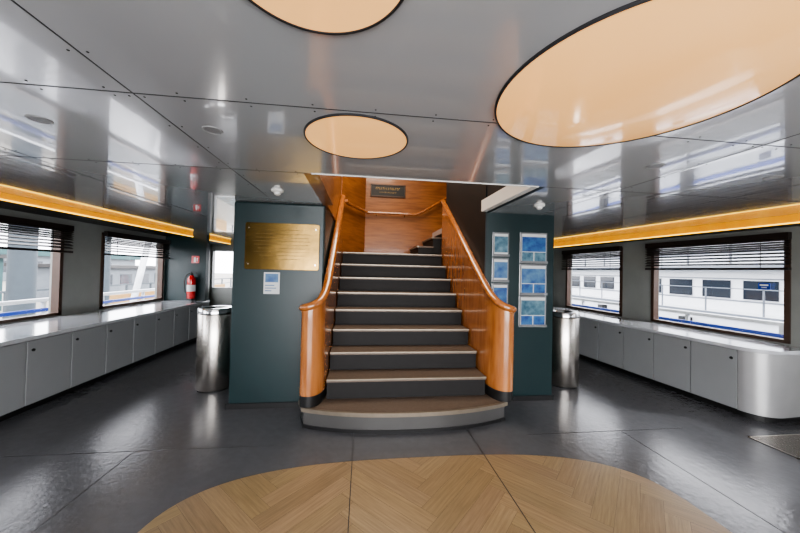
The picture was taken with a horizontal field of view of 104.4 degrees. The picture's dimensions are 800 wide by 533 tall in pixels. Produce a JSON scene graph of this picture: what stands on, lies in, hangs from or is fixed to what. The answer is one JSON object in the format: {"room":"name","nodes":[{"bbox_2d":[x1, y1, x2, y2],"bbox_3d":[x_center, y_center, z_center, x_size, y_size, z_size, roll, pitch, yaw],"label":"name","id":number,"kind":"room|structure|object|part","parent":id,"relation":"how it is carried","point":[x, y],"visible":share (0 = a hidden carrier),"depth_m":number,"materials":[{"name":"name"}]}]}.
{"room":"ship interior","nodes":[
{"label":"ship interior","id":0,"kind":"room"},
{"bbox_2d":[0,208,210,324],"bbox_3d":[-4.788,0.339,2.697,0.150,2.480,12.900,1,-1,-7],"label":"wall","id":1,"kind":"structure","parent":0,"point":[81,268],"depth_m":4.83,"materials":[{"name":"grey paint"}]},
{"bbox_2d":[0,230,63,323],"bbox_3d":[-4.846,0.050,3.630,0.100,1.280,1.760,1,-1,-7],"label":"window","id":2,"kind":"structure","parent":1,"relation":"in","point":[57,258],"depth_m":4.45,"materials":[{"name":"brown metal"}]},
{"bbox_2d":[0,215,73,252],"bbox_3d":[-4.717,-0.406,3.651,0.060,0.400,1.820,1,-1,-7],"label":"blind","id":3,"kind":"object","parent":2,"relation":"attached to","point":[4,220],"visible":1,"depth_m":4.02,"materials":[{"name":"black metal"}]},
{"bbox_3d":[-4.721,-0.222,3.648,0.056,0.030,1.820,1,-1,-7],"label":"rail","id":4,"kind":"part","parent":3,"relation":"part of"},
{"bbox_2d":[99,232,164,308],"bbox_3d":[-5.127,0.077,5.978,0.100,1.280,1.630,1,-1,-7],"label":"window","id":5,"kind":"structure","parent":1,"relation":"in","point":[160,270],"depth_m":5.83,"materials":[{"name":"brown metal"}]},
{"bbox_2d":[103,231,170,258],"bbox_3d":[-4.998,-0.380,5.999,0.060,0.400,1.690,1,-1,-7],"label":"blind","id":6,"kind":"object","parent":5,"relation":"attached to","point":[113,235],"visible":1,"depth_m":5.79,"materials":[{"name":"black metal"}]},
{"bbox_3d":[-5.002,-0.195,5.996,0.056,0.030,1.690,1,-1,-7],"label":"rail","id":7,"kind":"part","parent":6,"relation":"part of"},
{"bbox_2d":[164,233,209,300],"bbox_3d":[-4.794,0.398,6.961,0.850,2.280,0.130,1,-1,-7],"label":"wall","id":8,"kind":"structure","parent":0,"point":[182,249],"depth_m":6.90,"materials":[{"name":"grey paint"}]},
{"bbox_2d":[184,271,195,300],"bbox_3d":[-4.569,0.432,6.798,0.192,0.646,0.239,1,-1,27],"label":"fire extinguisher","id":9,"kind":"object","parent":8,"relation":"attached to","point":[191,280],"visible":1,"depth_m":6.73,"materials":[{"name":"red paint"}]},
{"bbox_2d":[191,256,198,262],"bbox_3d":[-4.569,-0.158,6.925,0.160,0.160,0.008,1,-1,-7],"label":"safety sign","id":10,"kind":"object","parent":8,"relation":"attached to","point":[195,259],"visible":1,"depth_m":6.92,"materials":[{"name":"red paint"}]},
{"bbox_2d":[229,173,341,402],"bbox_3d":[-1.486,-0.668,4.780,1.010,4.500,4.970,1,-1,-7],"label":"wall","id":11,"kind":"structure","parent":0,"point":[265,339],"depth_m":3.45,"materials":[{"name":"paint"}]},
{"bbox_2d":[225,402,298,409],"bbox_3d":[-1.389,1.537,3.435,1.030,0.060,0.015,1,-1,-7],"label":"trim","id":12,"kind":"structure","parent":11,"relation":"attached to","point":[262,405],"depth_m":3.41,"materials":[{"name":"black rubber"}]},
{"bbox_2d":[263,272,279,293],"bbox_3d":[-1.429,0.185,3.451,0.170,0.240,0.004,1,-1,-7],"label":"notice","id":13,"kind":"object","parent":11,"relation":"attached to","point":[271,279],"visible":1,"depth_m":3.45,"materials":[{"name":"paper"}]},
{"bbox_2d":[265,274,277,290],"bbox_3d":[-1.428,0.178,3.450,0.140,0.195,0.001,1,-1,-7],"label":"print","id":14,"kind":"object","parent":13,"relation":"attached to","point":[271,280],"depth_m":3.45},
{"bbox_2d":[244,222,319,270],"bbox_3d":[-1.311,-0.222,3.462,0.800,0.520,0.016,1,-1,-7],"label":"brass plaque","id":15,"kind":"object","parent":11,"relation":"attached to","point":[268,246],"visible":1,"depth_m":3.46,"materials":[{"name":"brown metal"}]},
{"bbox_2d":[310,173,333,205],"bbox_3d":[-0.710,-1.365,2.966,0.064,1.322,1.169,1,-1,-7],"label":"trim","id":16,"kind":"structure","parent":11,"relation":"attached to","point":[325,183],"depth_m":2.96,"materials":[{"name":"brown wood"}]},
{"bbox_2d":[0,428,784,532],"bbox_3d":[-0.075,1.547,-0.105,6.700,0.001,5.843,1,-1,-7],"label":"trim","id":17,"kind":"structure","parent":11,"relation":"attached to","point":[662,428],"depth_m":2.53,"materials":[{"name":"black"}]},
{"bbox_2d":[0,0,799,232],"bbox_3d":[0.202,-0.693,2.248,8.500,0.002,10.400,1,-1,-7],"label":"trim","id":18,"kind":"structure","parent":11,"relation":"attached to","point":[11,0],"depth_m":1.50,"materials":[{"name":"black"}]},
{"bbox_2d":[311,173,537,187],"bbox_3d":[0.240,-0.738,2.488,1.850,0.105,0.012,1,-1,-7],"label":"trim","id":19,"kind":"structure","parent":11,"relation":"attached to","point":[311,173],"depth_m":2.48,"materials":[{"name":"white paint"}]},
{"bbox_2d":[209,242,396,305],"bbox_3d":[-0.898,0.522,9.531,9.500,2.280,0.150,1,-1,-7],"label":"wall","id":20,"kind":"structure","parent":0,"point":[218,295],"depth_m":8.95,"materials":[{"name":"grey paint"}]},
{"bbox_2d":[341,176,365,251],"bbox_3d":[-0.903,-1.437,6.073,0.050,2.900,0.993,1,-1,18],"label":"wall","id":21,"kind":"structure","parent":0,"point":[353,188],"depth_m":6.04,"materials":[{"name":"brown wood"}]},
{"bbox_2d":[0,0,799,242],"bbox_3d":[0.178,-0.730,3.303,10.300,0.100,12.900,1,-1,-7],"label":"ceiling","id":22,"kind":"structure","parent":0,"point":[448,59],"depth_m":1.51,"materials":[{"name":"grey metal"}]},
{"bbox_2d":[24,115,53,124],"bbox_3d":[-1.839,-0.748,1.581,0.100,0.005,0.100,1,-1,-7],"label":"recessed light","id":23,"kind":"object","parent":22,"relation":"in","point":[34,118],"visible":1,"depth_m":1.58,"materials":[{"name":"grey metal"}]},
{"bbox_2d":[0,192,192,236],"bbox_3d":[-4.519,-0.738,3.707,0.569,0.084,6.418,1,-1,-7],"label":"light pelmet","id":24,"kind":"object","parent":22,"relation":"attached to","point":[7,201],"visible":1,"depth_m":4.28,"materials":[{"name":"orange"}]},
{"bbox_2d":[202,126,222,134],"bbox_3d":[-1.003,-0.728,1.661,0.100,0.005,0.100,1,-1,-7],"label":"recessed light","id":25,"kind":"object","parent":22,"relation":"in","point":[209,129],"visible":1,"depth_m":1.66,"materials":[{"name":"grey"}]},
{"bbox_2d":[209,237,230,243],"bbox_3d":[-5.025,-0.691,7.944,0.569,0.084,1.848,1,-1,-7],"label":"light pelmet","id":26,"kind":"object","parent":22,"relation":"attached to","point":[212,240],"visible":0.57,"depth_m":8.31,"materials":[{"name":"orange"}]},
{"bbox_3d":[-5.036,-0.691,7.949,0.549,0.084,1.836,1,-1,-7],"label":"casing","id":27,"kind":"part","parent":26,"relation":"part of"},
{"bbox_2d":[271,189,283,195],"bbox_3d":[-1.151,-0.691,2.912,0.110,0.050,0.110,1,-1,-7],"label":"smoke detector","id":28,"kind":"object","parent":22,"relation":"attached to","point":[277,192],"visible":1,"depth_m":2.88,"materials":[{"name":"white paint"}]},
{"bbox_2d":[248,0,403,34],"bbox_3d":[-0.204,-0.720,0.714,0.486,0.010,0.486,1,-1,-7],"label":"recessed light","id":29,"kind":"object","parent":22,"relation":"in","point":[326,17],"visible":1,"depth_m":0.88,"materials":[{"name":"brown plastic"}]},
{"bbox_2d":[303,113,407,158],"bbox_3d":[-0.240,-0.707,1.732,0.572,0.010,0.572,1,-1,-7],"label":"recessed light","id":30,"kind":"object","parent":22,"relation":"in","point":[348,135],"visible":1,"depth_m":1.68,"materials":[{"name":"brown plastic"}]},
{"bbox_2d":[534,204,544,209],"bbox_3d":[1.477,-0.626,3.286,0.110,0.050,0.110,1,-1,-7],"label":"smoke detector","id":31,"kind":"object","parent":22,"relation":"attached to","point":[538,206],"visible":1,"depth_m":3.26,"materials":[{"name":"white paint"}]},
{"bbox_2d":[494,0,799,147],"bbox_3d":[0.921,-0.675,1.246,1.036,0.034,1.036,1,-1,-7],"label":"recessed light","id":32,"kind":"object","parent":22,"relation":"in","point":[638,69],"visible":1,"depth_m":1.07,"materials":[{"name":"beige plastic"}]},
{"bbox_2d":[646,163,664,168],"bbox_3d":[1.681,-0.661,2.041,0.100,0.005,0.100,1,-1,-7],"label":"recessed light","id":33,"kind":"object","parent":22,"relation":"in","point":[657,165],"visible":1,"depth_m":2.03,"materials":[{"name":"grey"}]},
{"bbox_2d":[554,213,799,248],"bbox_3d":[4.287,-0.516,4.440,0.266,0.109,6.700,1,-1,-11],"label":"light pelmet","id":34,"kind":"object","parent":22,"relation":"attached to","point":[791,220],"visible":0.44,"depth_m":4.36,"materials":[{"name":"orange"}]},
{"bbox_2d":[763,175,783,179],"bbox_3d":[2.672,-0.636,2.220,0.100,0.005,0.100,1,-1,-7],"label":"recessed light","id":35,"kind":"object","parent":22,"relation":"in","point":[776,176],"visible":1,"depth_m":2.22,"materials":[{"name":"grey"}]},
{"bbox_2d":[0,340,799,532],"bbox_3d":[0.124,1.648,3.270,10.300,0.102,12.900,1,-1,-7],"label":"floor","id":36,"kind":"structure","parent":0,"point":[155,404],"depth_m":2.74,"materials":[{"name":"tile"}]},
{"bbox_2d":[0,342,25,421],"bbox_3d":[-4.253,1.121,2.873,0.950,0.745,0.496,1,-1,-7],"label":"storage cabinet","id":37,"kind":"object","parent":36,"relation":"on","point":[13,356],"visible":0.98,"depth_m":3.05,"materials":[{"name":"grey laminate"}]},
{"bbox_2d":[19,332,71,413],"bbox_3d":[-4.313,1.127,3.370,0.950,0.745,0.496,1,-1,-7],"label":"storage cabinet","id":38,"kind":"object","parent":36,"relation":"on","point":[48,359],"visible":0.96,"depth_m":3.39,"materials":[{"name":"grey laminate"}]},
{"bbox_2d":[65,325,106,393],"bbox_3d":[-4.372,1.132,3.866,0.950,0.745,0.496,1,-1,-7],"label":"storage cabinet","id":39,"kind":"object","parent":36,"relation":"on","point":[88,348],"visible":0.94,"depth_m":3.89,"materials":[{"name":"grey laminate"}]},
{"bbox_2d":[101,319,133,378],"bbox_3d":[-4.431,1.138,4.362,0.950,0.745,0.496,1,-1,-7],"label":"storage cabinet","id":40,"kind":"object","parent":36,"relation":"on","point":[119,335],"visible":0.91,"depth_m":4.39,"materials":[{"name":"grey laminate"}]},
{"bbox_2d":[129,314,155,367],"bbox_3d":[-4.491,1.143,4.859,0.950,0.745,0.496,1,-1,-7],"label":"storage cabinet","id":41,"kind":"object","parent":36,"relation":"on","point":[145,326],"visible":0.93,"depth_m":4.89,"materials":[{"name":"grey laminate"}]},
{"bbox_2d":[152,310,173,357],"bbox_3d":[-4.550,1.149,5.355,0.950,0.745,0.496,1,-1,-7],"label":"storage cabinet","id":42,"kind":"object","parent":36,"relation":"on","point":[164,329],"visible":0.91,"depth_m":5.38,"materials":[{"name":"grey laminate"}]},
{"bbox_2d":[170,307,188,350],"bbox_3d":[-4.609,1.155,5.852,0.950,0.745,0.496,1,-1,-7],"label":"storage cabinet","id":43,"kind":"object","parent":36,"relation":"on","point":[181,316],"visible":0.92,"depth_m":5.88,"materials":[{"name":"grey laminate"}]},
{"bbox_2d":[186,304,201,343],"bbox_3d":[-4.669,1.160,6.348,0.950,0.745,0.496,1,-1,-7],"label":"storage cabinet","id":44,"kind":"object","parent":36,"relation":"on","point":[192,336],"visible":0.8,"depth_m":6.30,"materials":[{"name":"grey laminate"}]},
{"bbox_2d":[195,305,230,392],"bbox_3d":[-2.373,1.037,3.975,0.404,1.030,0.404,1,-1,-7],"label":"waste bin","id":45,"kind":"object","parent":36,"relation":"on","point":[213,322],"visible":0.86,"depth_m":3.81,"materials":[{"name":"metal"}]},
{"bbox_2d":[347,433,353,532],"bbox_3d":[-0.085,1.544,-0.027,0.006,0.002,6.000,1,-1,-7],"label":"trim","id":46,"kind":"structure","parent":36,"relation":"on","point":[353,433],"depth_m":2.19,"materials":[{"name":"black"}]},
{"bbox_2d":[298,194,516,433],"bbox_3d":[0.292,0.204,4.830,2.988,2.839,3.674,1,-1,-7],"label":"staircase","id":47,"kind":"structure","parent":36,"relation":"on","point":[468,341],"depth_m":3.59,"materials":[{"name":"carpet"}]},
{"bbox_3d":[-1.010,1.330,4.155,0.236,0.110,2.319,1,-1,-7],"label":"board","id":48,"kind":"part","parent":47,"relation":"part of","materials":[{"name":"black wood"}]},
{"bbox_3d":[-0.980,0.036,4.172,0.242,2.480,2.322,1,-1,-7],"label":"balustrade","id":49,"kind":"part","parent":47,"relation":"part of","materials":[{"name":"brown wood"}]},
{"bbox_3d":[-0.970,-0.393,4.175,0.298,1.727,2.372,1,-1,-7],"label":"handrail","id":50,"kind":"part","parent":47,"relation":"part of","materials":[{"name":"brown wood"}]},
{"bbox_3d":[0.992,0.084,4.407,0.242,2.480,2.322,1,-1,-7],"label":"balustrade","id":51,"kind":"part","parent":47,"relation":"part of","materials":[{"name":"brown wood"}]},
{"bbox_3d":[1.002,-0.345,4.410,0.298,1.727,2.372,1,-1,-7],"label":"handrail","id":52,"kind":"part","parent":47,"relation":"part of","materials":[{"name":"brown wood"}]},
{"bbox_3d":[0.962,1.378,4.391,0.236,0.110,2.319,1,-1,-7],"label":"board","id":53,"kind":"part","parent":47,"relation":"part of","materials":[{"name":"black rubber"}]},
{"bbox_2d":[138,455,731,532],"bbox_3d":[0.254,1.578,1.775,3.540,0.001,1.620,1,-1,-7],"label":"floor","id":54,"kind":"structure","parent":36,"relation":"on","point":[636,512],"depth_m":2.09,"materials":[{"name":"brown wood"}]},
{"bbox_2d":[467,429,535,532],"bbox_3d":[1.017,1.571,0.104,0.006,0.002,6.000,1,-1,-7],"label":"trim","id":55,"kind":"structure","parent":36,"relation":"on","point":[467,429],"depth_m":2.24,"materials":[{"name":"black"}]},
{"bbox_2d":[552,309,579,388],"bbox_3d":[2.309,1.149,4.393,0.404,1.030,0.404,1,-1,-7],"label":"waste bin","id":56,"kind":"object","parent":36,"relation":"on","point":[566,323],"visible":0.88,"depth_m":4.22,"materials":[{"name":"metal"}]},
{"bbox_2d":[579,318,600,364],"bbox_3d":[3.736,1.341,5.681,0.740,0.745,0.474,1,-1,-11],"label":"storage cabinet","id":57,"kind":"object","parent":36,"relation":"on","point":[589,329],"visible":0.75,"depth_m":5.57,"materials":[{"name":"grey metal"}]},
{"bbox_2d":[598,322,625,373],"bbox_3d":[3.829,1.337,5.212,0.740,0.745,0.474,1,-1,-11],"label":"storage cabinet","id":58,"kind":"object","parent":36,"relation":"on","point":[611,337],"visible":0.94,"depth_m":5.12,"materials":[{"name":"grey laminate"}]},
{"bbox_2d":[623,327,655,384],"bbox_3d":[3.922,1.333,4.743,0.740,0.745,0.474,1,-1,-11],"label":"storage cabinet","id":59,"kind":"object","parent":36,"relation":"on","point":[638,353],"visible":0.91,"depth_m":4.65,"materials":[{"name":"grey laminate"}]},
{"bbox_2d":[653,333,692,397],"bbox_3d":[4.015,1.328,4.274,0.740,0.745,0.474,1,-1,-11],"label":"storage cabinet","id":60,"kind":"object","parent":36,"relation":"on","point":[672,355],"visible":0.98,"depth_m":4.18,"materials":[{"name":"grey metal"}]},
{"bbox_2d":[691,341,739,414],"bbox_3d":[4.108,1.324,3.805,0.740,0.745,0.474,1,-1,-11],"label":"storage cabinet","id":61,"kind":"object","parent":36,"relation":"on","point":[714,369],"visible":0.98,"depth_m":3.71,"materials":[{"name":"grey laminate"}]},
{"bbox_2d":[737,350,799,422],"bbox_3d":[4.195,1.321,3.453,0.726,0.745,0.246,1,-1,-11],"label":"base cabinet","id":62,"kind":"object","parent":36,"relation":"on","point":[768,384],"visible":0.98,"depth_m":3.35,"materials":[{"name":"grey metal"}]},
{"bbox_2d":[748,434,799,458],"bbox_3d":[3.799,1.674,2.903,0.750,0.006,0.360,1,-1,-7],"label":"floor vent","id":63,"kind":"object","parent":36,"relation":"in","point":[791,441],"visible":1,"depth_m":2.94,"materials":[{"name":"metal"}]},
{"bbox_3d":[-4.194,1.116,2.377,0.950,0.745,0.496,1,-1,-7],"label":"storage cabinet","id":64,"kind":"object","parent":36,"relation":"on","visible":0},
{"bbox_2d":[0,300,209,346],"bbox_3d":[-4.450,0.747,4.511,0.960,0.040,4.790,1,-1,-7],"label":"countertop","id":65,"kind":"structure","parent":64,"relation":"on","point":[12,333],"depth_m":4.15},
{"bbox_3d":[3.457,1.355,7.087,0.740,0.745,0.474,1,-1,-11],"label":"storage cabinet","id":66,"kind":"object","parent":36,"relation":"on","visible":0},
{"bbox_2d":[553,306,799,354],"bbox_3d":[3.791,0.948,5.508,0.750,0.040,4.465,1,-1,-11],"label":"countertop","id":67,"kind":"structure","parent":66,"relation":"on","point":[723,340],"depth_m":4.12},
{"bbox_2d":[364,178,446,253],"bbox_3d":[0.851,-1.388,6.750,3.180,2.900,0.050,1,-1,-7],"label":"wall","id":68,"kind":"structure","parent":0,"point":[398,234],"depth_m":6.62,"materials":[{"name":"brown wood"}]},
{"bbox_2d":[370,184,405,197],"bbox_3d":[-0.252,-1.605,6.575,0.740,0.260,0.030,1,-1,-7],"label":"name plaque","id":69,"kind":"object","parent":68,"relation":"attached to","point":[378,190],"visible":1,"depth_m":6.57,"materials":[{"name":"black metal"}]},
{"bbox_2d":[345,197,445,216],"bbox_3d":[0.094,-1.427,6.434,2.713,0.755,0.750,2,-1,-25],"label":"wall handrail","id":70,"kind":"object","parent":68,"relation":"attached to","point":[347,202],"visible":0.89,"depth_m":6.49,"materials":[{"name":"brown wood"}]},
{"bbox_2d":[431,185,553,395],"bbox_3d":[1.325,-0.600,5.065,0.900,4.500,4.870,1,-1,-7],"label":"wall","id":71,"kind":"structure","parent":0,"point":[532,366],"depth_m":3.80,"materials":[{"name":"teal paint"}]},
{"bbox_2d":[446,182,486,276],"bbox_3d":[0.926,-0.665,4.600,0.015,2.200,1.800,1,-1,-7],"label":"wall","id":72,"kind":"structure","parent":71,"relation":"attached to","point":[464,200],"depth_m":4.17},
{"bbox_2d":[492,283,507,303],"bbox_3d":[1.212,0.352,3.749,0.210,0.295,0.035,1,-1,-7],"label":"holder","id":73,"kind":"object","parent":71,"relation":"attached to","point":[500,289],"visible":0.43,"depth_m":3.75,"materials":[{"name":"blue paper"}]},
{"bbox_2d":[494,287,506,302],"bbox_3d":[1.212,0.352,3.746,0.166,0.195,0.002,1,-1,-7],"label":"picture","id":74,"kind":"object","parent":73,"relation":"on","point":[501,292],"depth_m":3.75},
{"bbox_2d":[492,258,508,281],"bbox_3d":[1.218,0.042,3.753,0.210,0.295,0.035,1,-1,-7],"label":"holder","id":75,"kind":"object","parent":71,"relation":"attached to","point":[500,266],"visible":1,"depth_m":3.75,"materials":[{"name":"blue paper"}]},
{"bbox_2d":[494,262,506,277],"bbox_3d":[1.219,0.042,3.750,0.166,0.195,0.002,1,-1,-7],"label":"picture","id":76,"kind":"object","parent":75,"relation":"on","point":[500,268],"depth_m":3.75},
{"bbox_2d":[492,232,509,256],"bbox_3d":[1.226,-0.268,3.758,0.210,0.295,0.035,1,-1,-7],"label":"holder","id":77,"kind":"object","parent":71,"relation":"attached to","point":[500,240],"visible":1,"depth_m":3.75,"materials":[{"name":"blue paper"}]},
{"bbox_2d":[495,236,507,252],"bbox_3d":[1.226,-0.268,3.754,0.166,0.195,0.002,1,-1,-7],"label":"picture","id":78,"kind":"object","parent":77,"relation":"on","point":[501,242],"depth_m":3.75},
{"bbox_2d":[481,186,536,211],"bbox_3d":[1.070,-0.726,3.147,0.064,0.132,1.120,1,-1,-7],"label":"trim","id":79,"kind":"structure","parent":71,"relation":"attached to","point":[508,193],"depth_m":3.14,"materials":[{"name":"white paint"}]},
{"bbox_2d":[518,296,546,326],"bbox_3d":[1.627,0.550,3.796,0.355,0.380,0.035,1,-1,-7],"label":"holder","id":80,"kind":"object","parent":71,"relation":"attached to","point":[532,309],"visible":1,"depth_m":3.79,"materials":[{"name":"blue paper"}]},
{"bbox_2d":[521,300,544,314],"bbox_3d":[1.628,0.505,3.794,0.307,0.181,0.002,1,-1,-7],"label":"picture","id":81,"kind":"object","parent":80,"relation":"on","point":[528,307],"depth_m":3.79},
{"bbox_2d":[513,395,553,400],"bbox_3d":[1.425,1.605,3.771,0.940,0.060,0.015,1,-1,-7],"label":"trim","id":82,"kind":"structure","parent":71,"relation":"attached to","point":[527,397],"depth_m":3.79,"materials":[{"name":"black rubber"}]},
{"bbox_2d":[519,264,547,294],"bbox_3d":[1.635,0.162,3.802,0.355,0.380,0.035,1,-1,-7],"label":"holder","id":83,"kind":"object","parent":71,"relation":"attached to","point":[532,277],"visible":1,"depth_m":3.80,"materials":[{"name":"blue paper"}]},
{"bbox_2d":[522,268,544,283],"bbox_3d":[1.637,0.117,3.799,0.307,0.181,0.002,1,-1,-7],"label":"picture","id":84,"kind":"object","parent":83,"relation":"on","point":[529,275],"depth_m":3.80},
{"bbox_2d":[519,232,547,263],"bbox_3d":[1.644,-0.226,3.807,0.355,0.380,0.035,1,-1,-7],"label":"holder","id":85,"kind":"object","parent":71,"relation":"attached to","point":[533,246],"visible":1,"depth_m":3.80,"materials":[{"name":"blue paper"}]},
{"bbox_2d":[522,237,545,251],"bbox_3d":[1.646,-0.271,3.804,0.307,0.181,0.002,1,-1,-7],"label":"picture","id":86,"kind":"object","parent":85,"relation":"on","point":[529,244],"depth_m":3.80},
{"bbox_2d":[553,226,799,346],"bbox_3d":[4.597,0.568,3.829,0.150,2.480,13.200,1,-1,-11],"label":"wall","id":87,"kind":"structure","parent":0,"point":[636,291],"depth_m":5.40,"materials":[{"name":"grey paint"}]},
{"bbox_2d":[565,247,622,315],"bbox_3d":[4.032,0.291,6.487,0.100,1.280,1.450,1,-1,-11],"label":"window","id":88,"kind":"structure","parent":87,"relation":"in","point":[568,272],"depth_m":6.43,"materials":[{"name":"brown metal"}]},
{"bbox_2d":[562,246,621,269],"bbox_3d":[3.934,-0.151,6.472,0.060,0.440,1.510,1,-1,-11],"label":"blind","id":89,"kind":"object","parent":88,"relation":"attached to","point":[594,262],"visible":1,"depth_m":6.31,"materials":[{"name":"black plastic"}]},
{"bbox_3d":[3.929,0.054,6.469,0.056,0.030,1.510,1,-1,-11],"label":"rail","id":90,"kind":"part","parent":89,"relation":"part of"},
{"bbox_2d":[650,240,790,343],"bbox_3d":[4.439,0.272,4.432,0.101,1.280,1.640,1,-1,-11],"label":"window","id":91,"kind":"structure","parent":87,"relation":"in","point":[786,338],"depth_m":4.02,"materials":[{"name":"brown metal"}]},
{"bbox_2d":[645,232,791,269],"bbox_3d":[4.341,-0.170,4.417,0.060,0.440,1.700,1,-1,-11],"label":"blind","id":92,"kind":"object","parent":91,"relation":"attached to","point":[722,245],"visible":1,"depth_m":4.17,"materials":[{"name":"black plastic"}]},
{"bbox_3d":[4.337,0.035,4.414,0.056,0.030,1.700,1,-1,-11],"label":"rail","id":93,"kind":"part","parent":92,"relation":"part of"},
{"bbox_2d":[758,283,769,289],"bbox_3d":[4.526,0.246,3.853,0.006,0.080,0.110,1,-1,-11],"label":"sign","id":94,"kind":"object","parent":91,"relation":"attached to","point":[765,286],"visible":1,"depth_m":3.85,"materials":[{"name":"blue paint"}]},
{"bbox_3d":[5.271,1.785,4.639,1.350,0.100,16.000,1,-1,-7],"label":"floor","id":95,"kind":"structure","parent":0,"visible":0},
{"bbox_2d":[572,297,783,337],"bbox_3d":[5.750,1.498,4.864,0.102,1.300,16.000,1,-1,-11],"label":"deck railing","id":96,"kind":"object","parent":95,"relation":"on","point":[780,334],"visible":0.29,"depth_m":5.58,"materials":[{"name":"white metal"}]},
{"label":"outside","id":97,"kind":"structure","parent":0,"visible":0},
{"bbox_3d":[-1.864,3.865,14.842,120.000,0.100,110.000,1,-1,-7],"label":"water surface","id":98,"kind":"object","parent":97,"visible":0},
{"bbox_2d":[4,224,38,318],"bbox_3d":[-9.169,0.546,7.509,0.528,6.000,0.528,1,-1,-7],"label":"mooring post","id":99,"kind":"object","parent":98,"relation":"on","point":[21,265],"visible":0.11,"depth_m":7.36,"materials":[{"name":"paint"}]},
{"bbox_2d":[103,236,110,304],"bbox_3d":[-11.976,0.551,12.461,0.528,6.000,0.528,1,-1,-7],"label":"mooring post","id":100,"kind":"object","parent":98,"relation":"on","point":[107,262],"visible":0.05,"depth_m":12.43,"materials":[{"name":"metal"}]},
{"bbox_2d":[572,241,783,332],"bbox_3d":[13.794,0.442,5.673,5.250,7.200,44.000,1,-1,-7],"label":"ship","id":101,"kind":"object","parent":98,"relation":"on","point":[736,293],"visible":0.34,"depth_m":11.40,"materials":[{"name":"white paint"}]},
{"bbox_3d":[11.490,1.071,5.390,0.040,0.830,40.000,1,-1,-7],"label":"deck rail","id":102,"kind":"part","parent":101,"relation":"part of","materials":[{"name":"grey paint"}]},
{"bbox_3d":[12.253,0.751,5.989,0.040,0.800,33.000,1,-1,-7],"label":"window trim","id":103,"kind":"part","parent":101,"relation":"part of","materials":[{"name":"grey paint"}]},
{"bbox_3d":[11.978,-0.528,5.466,0.050,0.850,40.000,1,-1,-7],"label":"deck rail","id":104,"kind":"part","parent":101,"relation":"part of","materials":[{"name":"grey paint"}]},
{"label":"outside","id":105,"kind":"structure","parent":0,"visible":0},
{"bbox_2d":[0,288,154,316],"bbox_3d":[-6.262,1.204,3.267,0.100,1.300,16.000,1,-1,-7],"label":"deck railing","id":106,"kind":"object","parent":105,"point":[43,308],"visible":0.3,"depth_m":5.66,"materials":[{"name":"white metal"}]},
{"bbox_3d":[-6.248,0.584,3.275,0.100,0.060,16.000,1,-1,-7],"label":"rail","id":107,"kind":"part","parent":106,"relation":"part of","materials":[{"name":"white paint"}]},
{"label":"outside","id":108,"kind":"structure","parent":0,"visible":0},
{"bbox_2d":[0,273,231,318],"bbox_3d":[-53.163,1.955,18.803,79.000,1.500,170.000,1,-1,-7],"label":"ground","id":109,"kind":"structure","parent":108,"point":[217,275],"depth_m":40.10,"materials":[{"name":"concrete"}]},
{"bbox_2d":[0,255,6,310],"bbox_3d":[-18.605,0.673,12.272,3.200,2.450,3.000,1,-1,-7],"label":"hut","id":110,"kind":"object","parent":109,"relation":"on","point":[2,257],"visible":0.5,"depth_m":13.56,"materials":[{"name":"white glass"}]},
{"bbox_2d":[0,249,140,280],"bbox_3d":[-46.007,-0.591,14.651,9.100,3.800,81.000,1,-1,-7],"label":"building","id":111,"kind":"structure","parent":109,"relation":"on","point":[43,257],"depth_m":39.70,"materials":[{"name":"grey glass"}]},
{"bbox_2d":[4,263,155,297],"bbox_3d":[-20.741,0.930,21.683,4.600,2.100,7.600,1,-1,-7],"label":"shed","id":112,"kind":"object","parent":109,"relation":"on","point":[119,274],"visible":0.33,"depth_m":20.45,"materials":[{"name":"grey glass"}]},
{"bbox_2d":[0,278,231,318],"bbox_3d":[-12.800,1.411,11.588,0.080,1.220,34.080,1,-1,-7],"label":"railing","id":113,"kind":"object","parent":109,"relation":"on","point":[230,282],"visible":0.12,"depth_m":14.93,"materials":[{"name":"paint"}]},
{"bbox_3d":[-12.598,1.402,9.900,0.080,1.200,0.080,1,-1,-7],"label":"rail post","id":114,"kind":"part","parent":113,"relation":"part of","materials":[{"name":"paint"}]},
{"bbox_2d":[109,284,224,303],"bbox_3d":[-13.174,1.702,18.046,0.200,0.800,13.000,1,-1,-7],"label":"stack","id":115,"kind":"object","parent":109,"relation":"on","point":[128,295],"visible":0.14,"depth_m":14.48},
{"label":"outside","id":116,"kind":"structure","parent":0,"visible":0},
{"bbox_2d":[130,242,150,301],"bbox_3d":[-7.560,-0.244,9.171,0.158,5.535,1.406,1,-1,9],"label":"pole","id":117,"kind":"object","parent":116,"point":[142,265],"visible":0.32,"depth_m":9.02,"materials":[{"name":"white metal"}]}
]}

